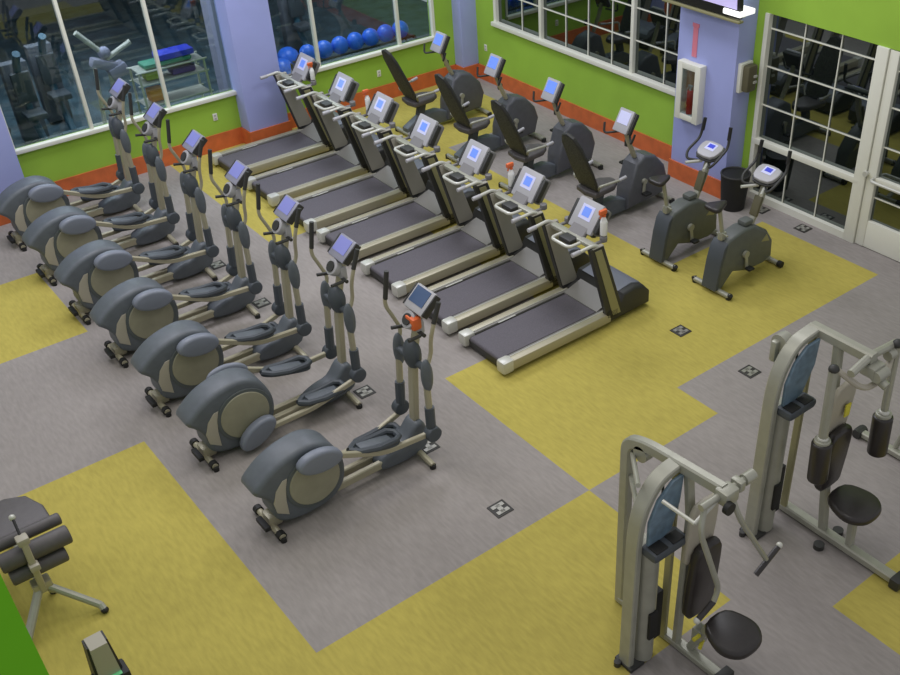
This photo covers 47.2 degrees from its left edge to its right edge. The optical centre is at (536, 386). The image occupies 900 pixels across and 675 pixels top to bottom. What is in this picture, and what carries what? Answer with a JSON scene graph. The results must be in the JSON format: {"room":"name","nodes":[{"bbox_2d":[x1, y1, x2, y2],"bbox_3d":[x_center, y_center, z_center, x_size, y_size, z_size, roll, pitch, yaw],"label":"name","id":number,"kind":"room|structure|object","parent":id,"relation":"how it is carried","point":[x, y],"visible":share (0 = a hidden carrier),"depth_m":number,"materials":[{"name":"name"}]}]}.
{"room":"gym","nodes":[
{"label":"gym","id":0,"kind":"room"},
{"bbox_2d":[0,109,23,193],"bbox_3d":[-7.820,-4.322,13.639,0.760,4.600,0.410,-27,44,-30],"label":"wall column","id":1,"kind":"structure","parent":0,"point":[11,172],"depth_m":14.49,"materials":[{"name":"paint"}]},
{"bbox_2d":[0,574,48,674],"bbox_3d":[-3.953,2.139,4.934,3.100,4.600,0.240,-27,44,-30],"label":"wall","id":2,"kind":"structure","parent":0,"point":[19,655],"depth_m":5.40,"materials":[{"name":"green paint"}]},
{"bbox_2d":[0,0,102,21],"bbox_3d":[-12.865,-9.127,20.682,18.000,4.000,0.200,-27,44,-30],"label":"wall","id":3,"kind":"structure","parent":0,"point":[9,9],"depth_m":22.71,"materials":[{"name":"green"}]},
{"bbox_2d":[0,0,429,154],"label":"window","id":4,"kind":"structure","parent":0,"point":[107,23],"depth_m":21.63,"materials":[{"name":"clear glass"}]},
{"bbox_2d":[0,51,49,142],"bbox_3d":[-8.201,-4.633,16.525,0.400,1.642,0.842,-27,44,-30],"label":"machine","id":5,"kind":"object","parent":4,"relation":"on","point":[30,118],"visible":0.94,"depth_m":16.50,"materials":[{"name":"blue paint"}]},
{"bbox_2d":[23,33,86,134],"bbox_3d":[-8.120,-5.143,17.198,0.400,1.642,0.842,-27,44,-30],"label":"machine","id":6,"kind":"object","parent":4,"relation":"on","point":[54,97],"visible":0.97,"depth_m":17.20,"materials":[{"name":"blue paint"}]},
{"bbox_2d":[73,31,142,126],"bbox_3d":[-7.139,-5.189,17.156,0.907,1.729,0.600,-27,44,-30],"label":"machine","id":7,"kind":"object","parent":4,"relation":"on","point":[114,69],"visible":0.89,"depth_m":16.91,"materials":[{"name":"silver metal"}]},
{"bbox_2d":[126,51,213,113],"bbox_3d":[-6.000,-4.784,17.010,1.200,1.217,0.518,-27,44,-30],"label":"storage shelf","id":8,"kind":"object","parent":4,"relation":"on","point":[198,89],"visible":0.71,"depth_m":16.79,"materials":[{"name":"silver metal"}]},
{"bbox_2d":[142,71,158,80],"bbox_3d":[-6.240,-5.059,16.564,0.240,0.150,0.220,-27,44,-30],"label":"storage bin","id":9,"kind":"object","parent":8,"relation":"on","point":[153,75],"visible":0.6,"depth_m":16.49,"materials":[{"name":"green plastic"}]},
{"bbox_2d":[145,85,163,101],"bbox_3d":[-6.234,-4.796,16.762,0.240,0.200,0.220,-27,44,-30],"label":"storage bin","id":10,"kind":"object","parent":8,"relation":"on","point":[154,93],"visible":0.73,"depth_m":16.68,"materials":[{"name":"orange plastic"}]},
{"bbox_2d":[138,54,190,69],"bbox_3d":[-6.027,-5.294,16.610,0.800,0.070,0.300,-27,44,-30],"label":"mat","id":11,"kind":"object","parent":8,"relation":"on","point":[149,63],"visible":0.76,"depth_m":16.48,"materials":[{"name":"green plastic"}]},
{"bbox_2d":[152,44,193,60],"bbox_3d":[-5.906,-5.429,16.636,0.600,0.100,0.300,-27,44,-30],"label":"mat","id":12,"kind":"object","parent":11,"relation":"on","point":[183,49],"visible":0.8,"depth_m":16.57,"materials":[{"name":"blue"}]},
{"bbox_2d":[167,62,195,74],"bbox_3d":[-5.839,-5.240,16.841,0.400,0.100,0.250,-27,44,-30],"label":"mat","id":13,"kind":"object","parent":8,"relation":"on","point":[190,66],"visible":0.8,"depth_m":16.75,"materials":[{"name":"purple"}]},
{"bbox_2d":[278,58,290,73],"bbox_3d":[-4.738,-5.893,19.091,0.427,0.434,0.434,-27,44,-30],"label":"exercise ball","id":14,"kind":"object","parent":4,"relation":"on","point":[284,64],"visible":0.32,"depth_m":18.92,"materials":[{"name":"blue rubber"}]},
{"bbox_2d":[277,0,320,59],"bbox_3d":[-4.632,-7.238,19.869,0.400,1.642,0.842,-27,44,-30],"label":"machine","id":15,"kind":"object","parent":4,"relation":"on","point":[293,27],"visible":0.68,"depth_m":19.98,"materials":[{"name":"blue paint"}]},
{"bbox_2d":[290,34,417,69],"bbox_3d":[-3.252,-5.806,18.666,2.440,0.750,0.438,-27,44,-30],"label":"ball rack","id":16,"kind":"object","parent":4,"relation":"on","point":[407,36],"visible":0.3,"depth_m":18.43,"materials":[{"name":"grey plastic"}]},
{"bbox_2d":[277,47,298,63],"bbox_3d":[-4.747,-6.278,19.603,0.427,0.434,0.434,-27,44,-30],"label":"exercise ball","id":17,"kind":"object","parent":16,"relation":"on","point":[289,53],"visible":0.52,"depth_m":19.43,"materials":[{"name":"blue rubber"}]},
{"bbox_2d":[299,44,314,58],"bbox_3d":[-3.994,-5.819,17.900,0.305,0.310,0.310,-27,44,-30],"label":"exercise ball","id":18,"kind":"object","parent":16,"relation":"on","point":[307,49],"visible":0.47,"depth_m":17.78,"materials":[{"name":"blue rubber"}]},
{"bbox_2d":[318,40,332,57],"bbox_3d":[-3.747,-5.945,18.060,0.305,0.310,0.310,-27,44,-30],"label":"exercise ball","id":19,"kind":"object","parent":16,"relation":"on","point":[325,47],"visible":0.91,"depth_m":17.95,"materials":[{"name":"blue rubber"}]},
{"bbox_2d":[331,36,348,53],"bbox_3d":[-3.500,-6.072,18.220,0.305,0.310,0.310,-27,44,-30],"label":"exercise ball","id":20,"kind":"object","parent":16,"relation":"on","point":[340,45],"visible":0.98,"depth_m":18.11,"materials":[{"name":"blue"}]},
{"bbox_2d":[347,32,363,49],"bbox_3d":[-3.253,-6.198,18.379,0.305,0.310,0.310,-27,44,-30],"label":"exercise ball","id":21,"kind":"object","parent":16,"relation":"on","point":[355,40],"visible":0.99,"depth_m":18.27,"materials":[{"name":"blue"}]},
{"bbox_2d":[362,28,378,45],"bbox_3d":[-3.006,-6.324,18.539,0.305,0.310,0.310,-27,44,-30],"label":"exercise ball","id":22,"kind":"object","parent":16,"relation":"on","point":[370,35],"visible":0.98,"depth_m":18.43,"materials":[{"name":"blue"}]},
{"bbox_2d":[377,24,393,41],"bbox_3d":[-2.760,-6.450,18.699,0.305,0.310,0.310,-27,44,-30],"label":"exercise ball","id":23,"kind":"object","parent":16,"relation":"on","point":[386,32],"visible":0.96,"depth_m":18.59,"materials":[{"name":"blue"}]},
{"bbox_2d":[392,20,408,37],"bbox_3d":[-2.513,-6.576,18.859,0.305,0.310,0.310,-27,44,-30],"label":"exercise ball","id":24,"kind":"object","parent":16,"relation":"on","point":[404,29],"visible":0.63,"depth_m":18.76,"materials":[{"name":"blue"}]},
{"bbox_2d":[200,0,231,92],"bbox_3d":[-5.424,-6.822,17.715,0.700,3.600,0.450,-27,44,-30],"label":"wall column","id":25,"kind":"structure","parent":0,"point":[208,6],"depth_m":18.00,"materials":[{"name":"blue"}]},
{"bbox_2d":[15,0,455,181],"bbox_3d":[-6.637,-5.079,14.607,14.350,4.600,0.180,-27,44,-30],"label":"wall","id":26,"kind":"structure","parent":0,"point":[81,155],"depth_m":16.37,"materials":[{"name":"green paint"}]},
{"bbox_2d":[212,113,217,120],"bbox_3d":[-5.171,-4.336,16.484,0.075,0.115,0.017,-27,44,-30],"label":"wall socket","id":27,"kind":"object","parent":26,"relation":"attached to","point":[215,117],"visible":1,"depth_m":16.48,"materials":[{"name":"white paint"}]},
{"bbox_2d":[0,63,478,225],"bbox_3d":[-6.547,-3.173,15.673,14.050,0.270,0.335,-27,44,-30],"label":"baseboard","id":28,"kind":"structure","parent":26,"relation":"attached to","point":[220,141],"depth_m":16.77,"materials":[{"name":"paint"}]},
{"bbox_2d":[290,0,435,76],"bbox_3d":[-3.109,-6.626,16.936,3.270,2.475,0.145,-27,44,-30],"label":"window","id":29,"kind":"structure","parent":26,"relation":"in","point":[399,46],"depth_m":17.73,"materials":[{"name":"white paint"}]},
{"bbox_2d":[214,0,287,131],"bbox_3d":[-4.557,-5.990,15.751,0.700,4.600,0.410,-27,44,-30],"label":"wall column","id":30,"kind":"structure","parent":0,"point":[246,30],"depth_m":16.16,"materials":[{"name":"paint"}]},
{"bbox_2d":[0,78,899,674],"bbox_3d":[-2.840,0.834,10.457,17.400,0.001,15.900,-27,44,-30],"label":"floor","id":31,"kind":"structure","parent":0,"point":[407,569],"depth_m":10.28,"materials":[{"name":"grey carpet"}]},
{"bbox_2d":[0,496,108,639],"bbox_3d":[-4.687,1.504,8.805,1.274,1.008,1.488,-27,44,-30],"label":"bench","id":32,"kind":"object","parent":31,"relation":"on","point":[22,518],"visible":0.91,"depth_m":8.70,"materials":[{"name":"silver metal"}]},
{"bbox_2d":[0,68,144,251],"bbox_3d":[-6.550,-3.173,14.256,2.171,1.974,0.728,-27,44,-30],"label":"elliptical trainer","id":33,"kind":"object","parent":31,"relation":"on","point":[25,200],"visible":0.8,"depth_m":14.31,"materials":[{"name":"plastic"}]},
{"bbox_2d":[107,97,111,105],"bbox_3d":[-5.954,-3.978,14.310,0.090,0.110,0.116,-27,44,-30],"label":"fan grille","id":34,"kind":"object","parent":33,"relation":"attached to","point":[109,102],"depth_m":14.29,"materials":[{"name":"grey plastic"}]},
{"bbox_2d":[22,92,179,285],"bbox_3d":[-5.774,-2.619,13.495,2.171,1.974,0.728,-27,44,-30],"label":"elliptical trainer","id":35,"kind":"object","parent":31,"relation":"on","point":[59,231],"visible":0.92,"depth_m":13.54,"materials":[{"name":"plastic"}]},
{"bbox_2d":[142,123,146,131],"bbox_3d":[-5.178,-3.423,13.549,0.090,0.110,0.116,-27,44,-30],"label":"fan grille","id":36,"kind":"object","parent":35,"relation":"attached to","point":[144,128],"depth_m":13.53,"materials":[{"name":"grey plastic"}]},
{"bbox_2d":[81,630,131,674],"bbox_3d":[-3.130,2.250,7.617,0.440,1.165,0.500,-27,44,-30],"label":"exercise machine","id":37,"kind":"object","parent":31,"relation":"on","point":[101,657],"visible":1,"depth_m":7.29,"materials":[{"name":"grey plastic"}]},
{"bbox_2d":[54,119,218,324],"bbox_3d":[-4.998,-2.064,12.734,2.171,1.974,0.728,-27,44,-30],"label":"elliptical trainer","id":38,"kind":"object","parent":31,"relation":"on","point":[96,267],"visible":0.94,"depth_m":12.78,"materials":[{"name":"plastic"}]},
{"bbox_2d":[180,152,186,160],"bbox_3d":[-4.402,-2.869,12.787,0.090,0.110,0.116,-27,44,-30],"label":"fan grille","id":39,"kind":"object","parent":38,"relation":"attached to","point":[183,157],"depth_m":12.76,"materials":[{"name":"grey plastic"}]},
{"bbox_2d":[89,149,262,367],"bbox_3d":[-4.235,-1.519,11.986,2.171,1.974,0.728,-27,44,-30],"label":"elliptical trainer","id":40,"kind":"object","parent":31,"relation":"on","point":[133,310],"visible":0.97,"depth_m":12.04,"materials":[{"name":"plastic"}]},
{"bbox_2d":[223,184,229,193],"bbox_3d":[-3.639,-2.324,12.039,0.090,0.110,0.116,-27,44,-30],"label":"fan grille","id":41,"kind":"object","parent":40,"relation":"attached to","point":[226,190],"depth_m":12.02,"materials":[{"name":"grey plastic"}]},
{"bbox_2d":[210,260,225,269],"bbox_3d":[-4.295,-1.639,13.777,0.190,0.013,0.190,-27,44,-30],"label":"box","id":42,"kind":"object","parent":31,"relation":"on","point":[218,264],"visible":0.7,"depth_m":13.76,"materials":[{"name":"grey metal"}]},
{"bbox_2d":[130,183,311,417],"bbox_3d":[-3.465,-0.969,11.231,2.171,1.974,0.728,-27,44,-30],"label":"elliptical trainer","id":43,"kind":"object","parent":31,"relation":"on","point":[179,356],"visible":0.95,"depth_m":11.28,"materials":[{"name":"plastic"}]},
{"bbox_2d":[272,220,278,230],"bbox_3d":[-2.870,-1.774,11.284,0.090,0.110,0.116,-27,44,-30],"label":"fan grille","id":44,"kind":"object","parent":43,"relation":"attached to","point":[275,226],"depth_m":11.27,"materials":[{"name":"grey plastic"}]},
{"bbox_2d":[251,297,271,308],"bbox_3d":[-3.488,-1.062,12.984,0.190,0.013,0.190,-27,44,-30],"label":"box","id":45,"kind":"object","parent":31,"relation":"on","point":[262,302],"visible":1,"depth_m":12.97,"materials":[{"name":"grey metal"}]},
{"bbox_2d":[176,221,365,471],"bbox_3d":[-2.715,-0.433,10.495,2.171,1.974,0.728,-27,44,-30],"label":"elliptical trainer","id":46,"kind":"object","parent":31,"relation":"on","point":[231,408],"visible":1,"depth_m":10.54,"materials":[{"name":"plastic"}]},
{"bbox_2d":[326,261,333,271],"bbox_3d":[-2.119,-1.238,10.548,0.090,0.110,0.116,-27,44,-30],"label":"fan grille","id":47,"kind":"object","parent":46,"relation":"attached to","point":[330,264],"depth_m":10.53,"materials":[{"name":"grey plastic"}]},
{"bbox_2d":[212,52,347,175],"bbox_3d":[-4.010,-4.370,16.166,2.320,1.471,0.890,-27,44,-30],"label":"treadmill","id":48,"kind":"object","parent":31,"relation":"on","point":[310,138],"visible":0.89,"depth_m":16.26,"materials":[{"name":"grey plastic"}]},
{"bbox_2d":[299,60,305,67],"bbox_3d":[-3.663,-5.053,16.023,0.068,0.092,0.121,-27,44,-30],"label":"screen","id":49,"kind":"object","parent":48,"relation":"attached to","point":[302,63],"depth_m":16.01,"materials":[{"name":"blue glass"}]},
{"bbox_2d":[307,62,314,79],"bbox_3d":[-3.486,-4.874,15.835,0.096,0.275,0.072,-27,44,-30],"label":"spray bottle","id":50,"kind":"object","parent":48,"relation":"on","point":[312,74],"visible":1,"depth_m":15.82,"materials":[{"name":"white plastic"}]},
{"bbox_2d":[247,72,385,206],"bbox_3d":[-3.272,-3.843,15.442,2.320,1.471,0.890,-27,44,-30],"label":"treadmill","id":51,"kind":"object","parent":31,"relation":"on","point":[346,161],"visible":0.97,"depth_m":15.53,"materials":[{"name":"grey plastic"}]},
{"bbox_2d":[337,79,343,87],"bbox_3d":[-2.925,-4.525,15.299,0.068,0.092,0.121,-27,44,-30],"label":"screen","id":52,"kind":"object","parent":51,"relation":"attached to","point":[340,83],"depth_m":15.30,"materials":[{"name":"blue glass"}]},
{"bbox_2d":[241,270,441,543],"bbox_3d":[-1.826,0.164,9.672,2.171,1.974,0.728,-27,44,-30],"label":"elliptical trainer","id":53,"kind":"object","parent":31,"relation":"on","point":[299,472],"visible":1,"depth_m":9.73,"materials":[{"name":"plastic"}]},
{"bbox_2d":[402,313,410,324],"bbox_3d":[-1.230,-0.640,9.726,0.090,0.110,0.116,-27,44,-30],"label":"fan grille","id":54,"kind":"object","parent":53,"relation":"attached to","point":[406,318],"depth_m":9.71,"materials":[{"name":"grey plastic"}]},
{"bbox_2d":[293,91,428,232],"bbox_3d":[-2.586,-3.352,14.768,2.320,1.471,0.890,-27,44,-30],"label":"treadmill","id":55,"kind":"object","parent":31,"relation":"on","point":[384,184],"visible":0.84,"depth_m":14.87,"materials":[{"name":"grey plastic"}]},
{"bbox_2d":[362,89,370,109],"bbox_3d":[-2.457,-4.149,14.816,0.106,0.302,0.079,-27,44,-30],"label":"spray bottle","id":56,"kind":"object","parent":55,"relation":"on","point":[366,91],"visible":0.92,"depth_m":14.79,"materials":[{"name":"white plastic"}]},
{"bbox_2d":[376,99,383,108],"bbox_3d":[-2.239,-4.035,14.625,0.068,0.092,0.121,-27,44,-30],"label":"screen","id":57,"kind":"object","parent":55,"relation":"attached to","point":[379,102],"depth_m":14.62,"materials":[{"name":"blue glass"}]},
{"bbox_2d":[353,385,375,398],"bbox_3d":[-1.923,0.056,11.450,0.190,0.013,0.190,-27,44,-30],"label":"floor outlet","id":58,"kind":"object","parent":31,"relation":"on","point":[365,391],"visible":1,"depth_m":11.44,"materials":[{"name":"grey metal"}]},
{"bbox_2d":[316,113,478,262],"bbox_3d":[-1.886,-2.852,14.082,2.320,1.471,0.890,-27,44,-30],"label":"treadmill","id":59,"kind":"object","parent":31,"relation":"on","point":[427,209],"visible":0.81,"depth_m":14.19,"materials":[{"name":"grey plastic"}]},
{"bbox_2d":[420,122,427,131],"bbox_3d":[-1.539,-3.535,13.939,0.068,0.092,0.121,-27,44,-30],"label":"screen","id":60,"kind":"object","parent":59,"relation":"attached to","point":[423,125],"depth_m":13.93,"materials":[{"name":"blue glass"}]},
{"bbox_2d":[422,441,439,453],"bbox_3d":[-1.135,0.620,10.676,0.190,0.013,0.190,-27,44,-30],"label":"floor outlet","id":61,"kind":"object","parent":31,"relation":"on","point":[429,447],"visible":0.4,"depth_m":10.65,"materials":[{"name":"grey metal"}]},
{"bbox_2d":[381,31,491,135],"bbox_3d":[-1.677,-5.062,16.983,1.838,1.525,0.728,-27,44,-30],"label":"bike","id":62,"kind":"object","parent":31,"relation":"on","point":[466,87],"visible":0.81,"depth_m":17.05,"materials":[{"name":"plastic"}]},
{"bbox_2d":[360,139,531,296],"bbox_3d":[-1.155,-2.330,13.365,2.320,1.471,0.890,-27,44,-30],"label":"treadmill","id":63,"kind":"object","parent":31,"relation":"on","point":[475,239],"visible":0.96,"depth_m":13.45,"materials":[{"name":"grey plastic"}]},
{"bbox_2d":[469,148,477,157],"bbox_3d":[-0.808,-3.012,13.222,0.068,0.092,0.121,-27,44,-30],"label":"screen","id":64,"kind":"object","parent":63,"relation":"attached to","point":[473,152],"depth_m":13.23,"materials":[{"name":"blue glass"}]},
{"bbox_2d":[434,53,545,162],"bbox_3d":[-0.748,-4.399,16.072,1.838,1.525,0.728,-27,44,-30],"label":"bike","id":65,"kind":"object","parent":31,"relation":"on","point":[522,112],"visible":0.78,"depth_m":16.13,"materials":[{"name":"plastic"}]},
{"bbox_2d":[487,499,513,518],"bbox_3d":[-0.352,1.178,9.909,0.190,0.013,0.190,-27,44,-30],"label":"floor outlet","id":66,"kind":"object","parent":31,"relation":"on","point":[500,508],"visible":1,"depth_m":9.90,"materials":[{"name":"grey metal"}]},
{"bbox_2d":[428,166,589,333],"bbox_3d":[-0.455,-1.830,12.679,2.320,1.471,0.890,-27,44,-30],"label":"treadmill","id":67,"kind":"object","parent":31,"relation":"on","point":[526,270],"visible":0.88,"depth_m":12.79,"materials":[{"name":"grey plastic"}]},
{"bbox_2d":[506,162,514,186],"bbox_3d":[-0.328,-2.632,12.722,0.110,0.316,0.083,-27,44,-30],"label":"spray bottle","id":68,"kind":"object","parent":67,"relation":"on","point":[511,176],"visible":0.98,"depth_m":12.70,"materials":[{"name":"white plastic"}]},
{"bbox_2d":[523,176,532,186],"bbox_3d":[-0.108,-2.513,12.535,0.068,0.092,0.121,-27,44,-30],"label":"screen","id":69,"kind":"object","parent":67,"relation":"attached to","point":[527,180],"depth_m":12.53,"materials":[{"name":"blue glass"}]},
{"bbox_2d":[491,77,602,189],"bbox_3d":[0.130,-3.772,15.211,1.838,1.525,0.728,-27,44,-30],"label":"bike","id":70,"kind":"object","parent":31,"relation":"on","point":[557,161],"visible":0.86,"depth_m":15.26,"materials":[{"name":"plastic"}]},
{"bbox_2d":[458,196,648,374],"bbox_3d":[0.232,-1.339,12.005,2.320,1.471,0.890,-27,44,-30],"label":"treadmill","id":71,"kind":"object","parent":31,"relation":"on","point":[599,293],"visible":0.98,"depth_m":12.13,"materials":[{"name":"grey plastic"}]},
{"bbox_2d":[581,206,591,217],"bbox_3d":[0.579,-2.022,11.862,0.068,0.092,0.121,-27,44,-30],"label":"screen","id":72,"kind":"object","parent":71,"relation":"attached to","point":[586,211],"depth_m":11.86,"materials":[{"name":"blue glass"}]},
{"bbox_2d":[599,208,607,236],"bbox_3d":[0.753,-1.865,11.657,0.115,0.330,0.086,-27,44,-30],"label":"spray bottle","id":73,"kind":"object","parent":71,"relation":"on","point":[602,213],"visible":1,"depth_m":11.64,"materials":[{"name":"white plastic"}]},
{"bbox_2d":[562,107,674,237],"bbox_3d":[1.109,-3.072,14.250,1.838,1.525,0.728,-27,44,-30],"label":"bike","id":74,"kind":"object","parent":31,"relation":"on","point":[633,185],"visible":0.88,"depth_m":14.34,"materials":[{"name":"plastic"}]},
{"bbox_2d":[670,324,691,336],"bbox_3d":[1.729,-0.673,12.301,0.190,0.013,0.190,-27,44,-30],"label":"box","id":75,"kind":"object","parent":31,"relation":"on","point":[680,330],"visible":1,"depth_m":12.29,"materials":[{"name":"grey metal"}]},
{"bbox_2d":[640,117,732,271],"bbox_3d":[1.973,-2.512,13.358,1.327,1.698,0.684,-27,44,-30],"label":"bike","id":76,"kind":"object","parent":31,"relation":"on","point":[686,219],"visible":0.96,"depth_m":13.36,"materials":[{"name":"grey plastic"}]},
{"bbox_2d":[614,434,782,674],"bbox_3d":[1.147,1.391,7.893,1.324,2.040,0.839,12,39,17],"label":"machine","id":77,"kind":"object","parent":31,"relation":"on","point":[733,635],"visible":1,"depth_m":7.82,"materials":[{"name":"silver metal"}]},
{"bbox_2d":[642,526,685,563],"bbox_3d":[0.954,1.176,7.648,0.360,0.096,0.170,-27,44,-30],"label":"tray","id":78,"kind":"object","parent":77,"relation":"on","point":[661,547],"depth_m":7.59,"materials":[{"name":"grey plastic"}]},
{"bbox_2d":[720,166,750,211],"bbox_3d":[2.826,-2.818,14.679,0.438,0.539,0.438,-27,44,-30],"label":"waste bin","id":79,"kind":"object","parent":31,"relation":"on","point":[731,191],"visible":0.87,"depth_m":14.55,"materials":[{"name":"black plastic"}]},
{"bbox_2d":[692,139,791,300],"bbox_3d":[2.577,-2.080,12.766,1.327,1.698,0.684,-27,44,-30],"label":"bike","id":80,"kind":"object","parent":31,"relation":"on","point":[743,245],"visible":1,"depth_m":12.77,"materials":[{"name":"grey plastic"}]},
{"bbox_2d":[765,167,773,172],"bbox_3d":[2.861,-2.670,12.626,0.058,0.028,0.097,-27,44,-30],"label":"screen","id":81,"kind":"object","parent":80,"relation":"on","point":[767,169],"depth_m":12.62,"materials":[{"name":"blue glass"}]},
{"bbox_2d":[738,365,760,378],"bbox_3d":[2.414,-0.174,11.616,0.190,0.013,0.190,-27,44,-30],"label":"box","id":82,"kind":"object","parent":31,"relation":"on","point":[749,371],"visible":1,"depth_m":11.60,"materials":[{"name":"grey metal"}]},
{"bbox_2d":[759,206,769,213],"bbox_3d":[3.233,-2.549,14.745,0.190,0.013,0.190,-27,44,-30],"label":"box","id":83,"kind":"object","parent":31,"relation":"on","point":[763,209],"visible":0.56,"depth_m":14.72,"materials":[{"name":"grey"}]},
{"bbox_2d":[794,224,812,232],"bbox_3d":[3.710,-2.208,14.277,0.190,0.013,0.190,-27,44,-30],"label":"box","id":84,"kind":"object","parent":31,"relation":"on","point":[803,228],"visible":1,"depth_m":14.27,"materials":[{"name":"grey metal"}]},
{"bbox_2d":[739,321,899,591],"bbox_3d":[2.677,0.559,8.866,1.547,2.140,0.768,18,41,24],"label":"machine","id":85,"kind":"object","parent":31,"relation":"on","point":[855,506],"visible":1,"depth_m":8.79,"materials":[{"name":"silver metal"}]},
{"bbox_2d":[777,392,815,420],"bbox_3d":[2.207,0.165,8.718,0.360,0.096,0.170,-27,44,-30],"label":"tray","id":86,"kind":"object","parent":85,"relation":"on","point":[789,410],"depth_m":8.66,"materials":[{"name":"grey plastic"}]},
{"bbox_2d":[852,425,899,459],"bbox_3d":[3.803,0.354,9.947,0.377,1.125,1.450,-27,44,-30],"label":"machine","id":87,"kind":"object","parent":31,"relation":"on","point":[861,431],"visible":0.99,"depth_m":10.57,"materials":[{"name":"silver metal"}]},
{"bbox_2d":[451,0,478,67],"bbox_3d":[-1.324,-7.666,17.874,0.450,4.600,0.350,-27,44,-30],"label":"wall column","id":88,"kind":"structure","parent":0,"point":[463,11],"depth_m":18.59,"materials":[{"name":"paint"}]},
{"bbox_2d":[475,0,899,167],"bbox_3d":[3.110,-4.711,13.806,0.200,4.600,13.550,-27,44,-30],"label":"wall","id":89,"kind":"structure","parent":0,"point":[600,91],"depth_m":16.13,"materials":[{"name":"green paint"}]},
{"bbox_2d":[491,0,680,95],"bbox_3d":[0.770,-6.190,16.074,0.160,2.135,4.860,-27,44,-30],"label":"window","id":90,"kind":"structure","parent":89,"relation":"in","point":[636,40],"depth_m":16.11,"materials":[{"name":"white paint"}]},
{"bbox_2d":[479,63,720,198],"bbox_3d":[0.824,-4.373,17.031,0.375,0.270,6.425,-27,44,-30],"label":"baseboard","id":91,"kind":"structure","parent":89,"relation":"attached to","point":[679,171],"depth_m":16.84,"materials":[{"name":"paint"}]},
{"bbox_2d":[747,13,891,242],"bbox_3d":[3.706,-3.463,13.752,0.140,2.650,1.920,-27,44,-30],"label":"glass door","id":92,"kind":"structure","parent":89,"relation":"in","point":[819,94],"depth_m":13.67,"materials":[{"name":"white paint"}]},
{"bbox_2d":[855,49,899,261],"bbox_3d":[4.877,-2.571,12.530,0.206,2.630,1.965,-27,44,-30],"label":"door","id":93,"kind":"structure","parent":89,"relation":"in","point":[878,229],"depth_m":13.18,"materials":[{"name":"white paint"}]},
{"bbox_2d":[671,0,758,180],"bbox_3d":[2.514,-4.924,14.109,0.450,4.600,1.080,-27,44,-30],"label":"wall column","id":94,"kind":"structure","parent":0,"point":[722,45],"depth_m":14.28,"materials":[{"name":"paint"}]},
{"bbox_2d":[674,58,706,124],"bbox_3d":[2.186,-4.201,14.606,0.130,0.840,0.440,-27,44,-30],"label":"upper cabinet","id":95,"kind":"object","parent":94,"relation":"attached to","point":[688,72],"visible":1,"depth_m":14.55,"materials":[{"name":"white metal"}]},
{"bbox_2d":[685,84,693,114],"bbox_3d":[2.183,-4.114,14.678,0.113,0.420,0.094,9,38,13],"label":"fire extinguisher","id":96,"kind":"object","parent":95,"relation":"in","point":[689,93],"visible":1,"depth_m":14.65,"materials":[{"name":"red metal"}]},
{"bbox_2d":[692,22,699,57],"bbox_3d":[2.199,-4.807,14.226,0.013,0.465,0.120,-27,44,-30],"label":"vertical sign","id":97,"kind":"object","parent":94,"relation":"attached to","point":[696,26],"visible":1,"depth_m":14.21,"materials":[{"name":"pink paint"}]},
{"bbox_2d":[662,0,743,23],"bbox_3d":[2.240,-5.317,13.512,0.279,0.705,1.400,-27,44,-30],"label":"television","id":98,"kind":"object","parent":94,"relation":"attached to","point":[714,8],"visible":1,"depth_m":13.46,"materials":[{"name":"black plastic"}]},
{"bbox_2d":[723,5,754,17],"bbox_3d":[2.632,-4.862,13.345,0.300,0.135,0.300,-27,44,-30],"label":"box","id":99,"kind":"object","parent":94,"relation":"attached to","point":[747,10],"visible":0.76,"depth_m":13.25,"materials":[{"name":"white"}]},
{"bbox_2d":[736,60,757,92],"bbox_3d":[2.885,-4.215,13.986,0.240,0.400,0.190,-27,44,-30],"label":"wall dispenser","id":100,"kind":"object","parent":94,"relation":"attached to","point":[747,75],"visible":1,"depth_m":13.93,"materials":[{"name":"white paint"}]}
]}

